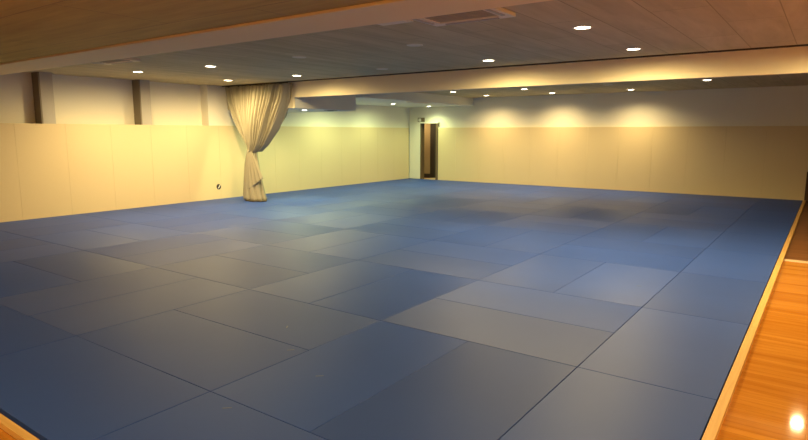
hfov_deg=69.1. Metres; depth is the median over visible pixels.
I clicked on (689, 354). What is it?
mat
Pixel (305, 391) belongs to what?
mat
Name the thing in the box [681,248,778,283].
mat
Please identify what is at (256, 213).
mat
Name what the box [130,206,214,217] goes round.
mat
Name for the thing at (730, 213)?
mat
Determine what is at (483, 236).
mat
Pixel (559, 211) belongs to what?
mat
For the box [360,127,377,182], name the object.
pad
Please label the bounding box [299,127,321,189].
pad
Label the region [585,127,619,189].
pad
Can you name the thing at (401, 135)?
pad
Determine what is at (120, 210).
mat
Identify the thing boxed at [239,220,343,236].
mat
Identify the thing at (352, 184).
mat
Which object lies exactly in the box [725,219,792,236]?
mat
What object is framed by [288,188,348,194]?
mat
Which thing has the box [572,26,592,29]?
recessed light
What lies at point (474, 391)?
mat
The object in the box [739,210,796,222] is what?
mat
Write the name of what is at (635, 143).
pad
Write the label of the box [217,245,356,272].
mat
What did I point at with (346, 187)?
mat
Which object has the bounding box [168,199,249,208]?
mat
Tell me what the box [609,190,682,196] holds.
mat
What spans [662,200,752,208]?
mat
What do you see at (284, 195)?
mat
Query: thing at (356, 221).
mat
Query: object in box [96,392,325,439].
mat
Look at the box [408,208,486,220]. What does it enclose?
mat
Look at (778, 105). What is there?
wall
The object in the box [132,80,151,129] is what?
trim
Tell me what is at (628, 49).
recessed light
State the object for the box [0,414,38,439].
trim
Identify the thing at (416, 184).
mat
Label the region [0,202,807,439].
floor
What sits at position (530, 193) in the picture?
mat
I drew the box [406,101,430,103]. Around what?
air vent
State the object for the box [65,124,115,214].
pad
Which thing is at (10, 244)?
mat
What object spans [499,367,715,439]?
mat
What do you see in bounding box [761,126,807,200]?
pad
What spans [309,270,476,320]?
mat
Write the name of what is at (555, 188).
mat
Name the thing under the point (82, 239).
mat
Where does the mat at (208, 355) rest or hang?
on the floor
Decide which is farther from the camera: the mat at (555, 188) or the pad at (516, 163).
the pad at (516, 163)
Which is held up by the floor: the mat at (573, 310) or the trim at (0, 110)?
the mat at (573, 310)
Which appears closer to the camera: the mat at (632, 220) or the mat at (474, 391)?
the mat at (474, 391)
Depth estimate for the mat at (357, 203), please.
13.88 m
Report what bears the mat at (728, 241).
on the floor
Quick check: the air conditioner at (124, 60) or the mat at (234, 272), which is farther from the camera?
the air conditioner at (124, 60)
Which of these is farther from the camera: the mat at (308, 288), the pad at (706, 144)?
the pad at (706, 144)
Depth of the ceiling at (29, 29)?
5.38 m
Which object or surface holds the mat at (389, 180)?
on the floor
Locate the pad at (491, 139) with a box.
[478,127,503,183]
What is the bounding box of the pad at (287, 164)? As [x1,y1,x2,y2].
[275,126,299,192]
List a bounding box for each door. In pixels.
[409,122,439,179]
[430,123,435,177]
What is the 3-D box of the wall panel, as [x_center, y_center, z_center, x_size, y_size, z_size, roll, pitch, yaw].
[-7.161,-0.957,11.658,0.050,1.896,0.926,6,10,35]
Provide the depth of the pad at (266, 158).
16.31 m
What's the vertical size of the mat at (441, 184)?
0.040 m
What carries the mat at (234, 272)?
on the floor
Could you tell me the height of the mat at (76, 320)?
0.040 m
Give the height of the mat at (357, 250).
0.040 m
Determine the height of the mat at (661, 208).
0.040 m
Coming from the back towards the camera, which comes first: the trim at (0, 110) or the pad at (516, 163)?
the pad at (516, 163)
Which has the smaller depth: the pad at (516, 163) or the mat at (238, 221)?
the mat at (238, 221)
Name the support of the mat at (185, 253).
on the floor
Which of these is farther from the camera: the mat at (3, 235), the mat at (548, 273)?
the mat at (3, 235)
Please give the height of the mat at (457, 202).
0.040 m
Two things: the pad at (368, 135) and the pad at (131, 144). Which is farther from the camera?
the pad at (368, 135)
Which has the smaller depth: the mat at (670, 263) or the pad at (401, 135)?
the mat at (670, 263)
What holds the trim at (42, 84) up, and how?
attached to the wall at (84, 95)
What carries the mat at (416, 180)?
on the floor
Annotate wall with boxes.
[0,72,201,124]
[216,86,409,127]
[409,85,807,178]
[424,123,429,173]
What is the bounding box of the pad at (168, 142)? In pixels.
[150,125,189,205]
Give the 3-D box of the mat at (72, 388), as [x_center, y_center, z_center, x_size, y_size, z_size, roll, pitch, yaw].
[-2.282,1.125,4.032,1.817,0.040,0.907,6,10,35]
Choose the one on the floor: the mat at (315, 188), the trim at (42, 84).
the mat at (315, 188)
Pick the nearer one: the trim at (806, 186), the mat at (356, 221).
the mat at (356, 221)
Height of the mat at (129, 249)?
0.040 m
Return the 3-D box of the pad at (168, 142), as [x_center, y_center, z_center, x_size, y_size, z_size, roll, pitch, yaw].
[-5.533,-1.289,13.888,0.050,1.896,0.926,6,10,35]
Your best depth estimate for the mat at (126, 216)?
11.88 m
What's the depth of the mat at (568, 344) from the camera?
5.06 m
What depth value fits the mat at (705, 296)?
6.04 m
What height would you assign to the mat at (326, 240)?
0.040 m
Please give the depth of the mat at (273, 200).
14.69 m
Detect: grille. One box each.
[100,60,123,62]
[426,10,495,22]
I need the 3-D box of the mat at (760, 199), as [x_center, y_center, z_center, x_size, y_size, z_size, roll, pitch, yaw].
[9.388,-0.453,14.645,0.907,0.040,1.025,6,10,35]
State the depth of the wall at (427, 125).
22.68 m
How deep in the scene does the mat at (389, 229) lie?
10.11 m
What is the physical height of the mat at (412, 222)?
0.040 m
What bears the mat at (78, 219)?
on the floor
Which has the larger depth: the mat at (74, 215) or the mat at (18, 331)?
the mat at (74, 215)
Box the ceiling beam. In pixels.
[294,46,807,97]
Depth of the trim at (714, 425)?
4.51 m
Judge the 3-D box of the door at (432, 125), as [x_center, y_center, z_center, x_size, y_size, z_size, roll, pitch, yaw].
[1.655,-2.804,22.151,1.548,2.460,0.060,6,10,35]
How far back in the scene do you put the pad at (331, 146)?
18.32 m
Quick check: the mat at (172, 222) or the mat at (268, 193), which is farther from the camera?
the mat at (268, 193)
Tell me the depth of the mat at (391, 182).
19.60 m
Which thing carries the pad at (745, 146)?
attached to the wall at (778, 105)
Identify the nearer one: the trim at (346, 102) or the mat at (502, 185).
the trim at (346, 102)
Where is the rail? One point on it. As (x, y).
(801, 44)
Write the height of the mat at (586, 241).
0.040 m
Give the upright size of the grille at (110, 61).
0.028 m
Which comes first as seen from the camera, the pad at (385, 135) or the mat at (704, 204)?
the mat at (704, 204)
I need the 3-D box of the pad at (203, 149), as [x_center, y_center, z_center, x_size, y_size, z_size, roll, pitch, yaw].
[-4.991,-1.400,14.632,0.050,1.896,0.926,6,10,35]
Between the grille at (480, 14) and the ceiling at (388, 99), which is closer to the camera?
the grille at (480, 14)
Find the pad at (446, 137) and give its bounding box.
[438,128,455,180]
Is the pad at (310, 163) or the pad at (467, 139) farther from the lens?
the pad at (467, 139)
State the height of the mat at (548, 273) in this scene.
0.040 m
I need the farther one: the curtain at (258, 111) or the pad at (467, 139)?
the pad at (467, 139)
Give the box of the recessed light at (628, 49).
[625,48,641,50]
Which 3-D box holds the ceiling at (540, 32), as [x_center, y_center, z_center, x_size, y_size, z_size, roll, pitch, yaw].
[2.486,-3.021,11.701,15.745,0.200,13.382,6,10,35]
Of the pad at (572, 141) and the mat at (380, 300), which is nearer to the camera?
the mat at (380, 300)
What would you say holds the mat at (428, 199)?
on the floor
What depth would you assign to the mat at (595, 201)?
14.12 m
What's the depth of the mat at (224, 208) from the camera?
13.32 m
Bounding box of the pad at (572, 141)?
[556,127,587,187]
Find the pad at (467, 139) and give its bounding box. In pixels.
[455,127,479,181]
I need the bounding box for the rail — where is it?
[222,44,807,86]
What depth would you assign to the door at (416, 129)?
21.49 m
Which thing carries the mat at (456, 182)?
on the floor
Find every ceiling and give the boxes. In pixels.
[0,0,383,62]
[27,0,807,97]
[356,92,472,107]
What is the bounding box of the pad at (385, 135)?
[378,127,393,181]
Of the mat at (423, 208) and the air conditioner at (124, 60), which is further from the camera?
the mat at (423, 208)
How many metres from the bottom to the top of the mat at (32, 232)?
0.040 m
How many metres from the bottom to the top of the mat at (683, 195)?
0.040 m
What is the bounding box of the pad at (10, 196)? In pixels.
[0,123,22,221]
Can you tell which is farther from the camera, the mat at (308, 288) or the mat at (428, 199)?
the mat at (428, 199)
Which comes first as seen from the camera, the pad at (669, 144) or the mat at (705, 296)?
the mat at (705, 296)
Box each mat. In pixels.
[0,214,84,224]
[0,215,106,231]
[0,231,25,240]
[0,237,52,250]
[0,243,81,262]
[0,261,79,297]
[0,267,197,315]
[0,305,74,355]
[0,336,209,439]
[6,219,132,236]
[14,250,151,281]
[29,230,139,249]
[29,278,247,335]
[77,310,307,391]
[81,205,165,214]
[84,233,225,257]
[87,211,176,222]
[87,223,189,240]
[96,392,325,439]
[118,239,262,266]
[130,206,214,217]
[136,213,242,227]
[156,255,307,289]
[160,198,228,205]
[166,216,272,232]
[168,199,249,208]
[174,290,379,350]
[191,202,279,212]
[196,226,307,244]
[211,321,467,432]
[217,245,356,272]
[218,208,304,219]
[225,193,282,198]
[235,197,305,203]
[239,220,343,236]
[249,260,412,303]
[252,204,336,214]
[266,193,332,200]
[268,229,385,251]
[277,210,369,223]
[278,188,327,192]
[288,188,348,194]
[309,214,403,228]
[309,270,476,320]
[310,341,576,439]
[311,234,430,259]
[312,200,386,209]
[324,184,363,187]
[332,186,394,191]
[341,206,429,216]
[348,223,460,239]
[354,184,409,188]
[359,249,510,279]
[361,180,399,183]
[368,202,449,211]
[373,181,415,185]
[379,217,484,231]
[381,298,613,366]
[390,182,440,186]
[390,196,455,204]
[399,240,538,265]
[400,179,455,182]
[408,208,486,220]
[422,198,489,207]
[433,183,488,187]
[434,226,531,246]
[436,280,641,332]
[447,211,526,225]
[449,181,501,185]
[455,204,541,214]
[479,254,604,292]
[484,231,582,253]
[496,184,554,188]
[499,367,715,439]
[523,192,594,198]
[528,206,596,217]
[542,244,693,271]
[550,187,616,192]
[553,262,679,306]
[561,202,649,211]
[566,236,705,258]
[572,209,639,221]
[576,199,658,207]
[578,308,748,403]
[585,222,666,241]
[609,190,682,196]
[619,217,730,231]
[624,195,675,203]
[631,212,737,224]
[642,227,723,247]
[642,272,766,325]
[643,204,702,214]
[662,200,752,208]
[671,197,755,204]
[679,194,759,201]
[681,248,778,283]
[689,207,747,218]
[707,232,786,257]
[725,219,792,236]
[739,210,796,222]
[748,202,800,212]
[757,198,801,203]
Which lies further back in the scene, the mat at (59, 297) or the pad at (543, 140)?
the pad at (543, 140)
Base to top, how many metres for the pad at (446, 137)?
1.896 m
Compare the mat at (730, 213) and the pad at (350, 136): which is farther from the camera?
the pad at (350, 136)
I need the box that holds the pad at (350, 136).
[341,127,360,185]
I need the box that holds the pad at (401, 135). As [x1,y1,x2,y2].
[394,128,408,179]
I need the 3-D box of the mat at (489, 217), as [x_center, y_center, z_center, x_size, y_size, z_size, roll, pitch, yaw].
[1.670,-0.027,11.756,0.907,0.040,1.817,6,10,35]
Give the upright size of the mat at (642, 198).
0.040 m
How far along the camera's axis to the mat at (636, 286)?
6.59 m
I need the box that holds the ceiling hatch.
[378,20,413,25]
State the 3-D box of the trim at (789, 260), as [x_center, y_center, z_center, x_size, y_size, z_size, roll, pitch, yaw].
[6.524,0.688,7.106,3.233,0.008,0.130,6,10,35]
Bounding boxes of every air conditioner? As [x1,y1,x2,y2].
[93,58,140,64]
[411,7,515,25]
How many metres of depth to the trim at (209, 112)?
14.64 m
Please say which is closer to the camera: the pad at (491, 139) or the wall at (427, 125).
the pad at (491, 139)
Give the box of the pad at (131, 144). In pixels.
[110,124,154,209]
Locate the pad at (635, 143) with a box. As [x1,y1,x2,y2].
[616,127,652,191]
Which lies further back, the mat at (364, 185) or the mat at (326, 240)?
the mat at (364, 185)
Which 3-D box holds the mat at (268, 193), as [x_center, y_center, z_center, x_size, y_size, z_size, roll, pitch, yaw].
[-3.999,-0.635,15.802,0.330,0.040,1.817,6,10,35]
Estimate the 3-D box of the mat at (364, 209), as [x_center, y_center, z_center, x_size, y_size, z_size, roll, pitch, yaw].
[-0.441,-0.171,12.708,1.817,0.040,0.907,6,10,35]
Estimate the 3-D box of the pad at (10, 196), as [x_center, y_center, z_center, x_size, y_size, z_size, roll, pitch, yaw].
[-7.703,-0.846,10.914,0.050,1.896,0.926,6,10,35]
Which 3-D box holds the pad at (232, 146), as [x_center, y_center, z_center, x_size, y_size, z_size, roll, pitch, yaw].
[-4.448,-1.510,15.375,0.050,1.896,0.926,6,10,35]
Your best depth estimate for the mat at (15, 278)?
6.80 m
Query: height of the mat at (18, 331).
0.040 m
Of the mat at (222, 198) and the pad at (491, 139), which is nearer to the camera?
the mat at (222, 198)
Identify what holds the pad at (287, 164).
attached to the wall at (364, 115)
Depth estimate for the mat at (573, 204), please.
13.54 m
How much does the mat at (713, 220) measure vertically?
0.040 m
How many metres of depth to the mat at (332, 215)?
11.76 m
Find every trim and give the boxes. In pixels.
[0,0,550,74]
[0,110,191,115]
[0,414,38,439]
[31,72,55,123]
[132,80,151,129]
[200,85,217,125]
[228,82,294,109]
[288,95,355,112]
[701,200,805,439]
[784,259,807,263]
[804,172,807,201]
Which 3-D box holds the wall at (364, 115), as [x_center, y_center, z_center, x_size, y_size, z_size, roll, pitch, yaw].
[-2.445,-2.571,18.439,0.428,3.090,8.452,6,10,35]
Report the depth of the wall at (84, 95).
12.63 m
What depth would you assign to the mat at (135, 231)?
10.09 m
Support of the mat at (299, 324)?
on the floor
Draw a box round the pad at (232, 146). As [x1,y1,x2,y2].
[218,126,246,197]
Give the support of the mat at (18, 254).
on the floor
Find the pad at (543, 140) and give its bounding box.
[529,127,558,186]
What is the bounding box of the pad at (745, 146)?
[721,126,766,197]
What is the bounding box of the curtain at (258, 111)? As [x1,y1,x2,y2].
[225,82,290,201]
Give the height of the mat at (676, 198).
0.040 m
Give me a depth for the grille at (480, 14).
5.84 m
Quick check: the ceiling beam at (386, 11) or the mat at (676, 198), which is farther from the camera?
the mat at (676, 198)
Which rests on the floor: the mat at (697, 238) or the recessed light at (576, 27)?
the mat at (697, 238)
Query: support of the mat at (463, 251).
on the floor
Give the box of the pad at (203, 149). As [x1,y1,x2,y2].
[186,125,221,201]
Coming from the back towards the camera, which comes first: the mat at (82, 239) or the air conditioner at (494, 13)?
the mat at (82, 239)
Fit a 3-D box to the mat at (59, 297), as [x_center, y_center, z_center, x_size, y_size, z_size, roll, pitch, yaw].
[-3.328,0.764,6.444,0.907,0.040,1.817,6,10,35]
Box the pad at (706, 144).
[684,126,726,195]
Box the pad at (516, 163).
[503,127,530,184]
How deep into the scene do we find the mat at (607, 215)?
12.07 m
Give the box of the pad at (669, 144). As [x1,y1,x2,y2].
[649,126,688,193]
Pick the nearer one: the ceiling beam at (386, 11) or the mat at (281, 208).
the ceiling beam at (386, 11)
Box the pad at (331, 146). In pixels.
[321,127,341,187]
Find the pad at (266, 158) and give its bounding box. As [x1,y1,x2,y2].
[258,137,275,193]
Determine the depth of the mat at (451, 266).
7.59 m
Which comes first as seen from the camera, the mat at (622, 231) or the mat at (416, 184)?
the mat at (622, 231)
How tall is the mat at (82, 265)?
0.040 m
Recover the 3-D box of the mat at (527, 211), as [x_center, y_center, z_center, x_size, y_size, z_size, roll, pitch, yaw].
[2.100,-0.230,13.114,1.817,0.040,0.907,6,10,35]
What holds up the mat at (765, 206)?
on the floor
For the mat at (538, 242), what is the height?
0.040 m
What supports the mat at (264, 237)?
on the floor

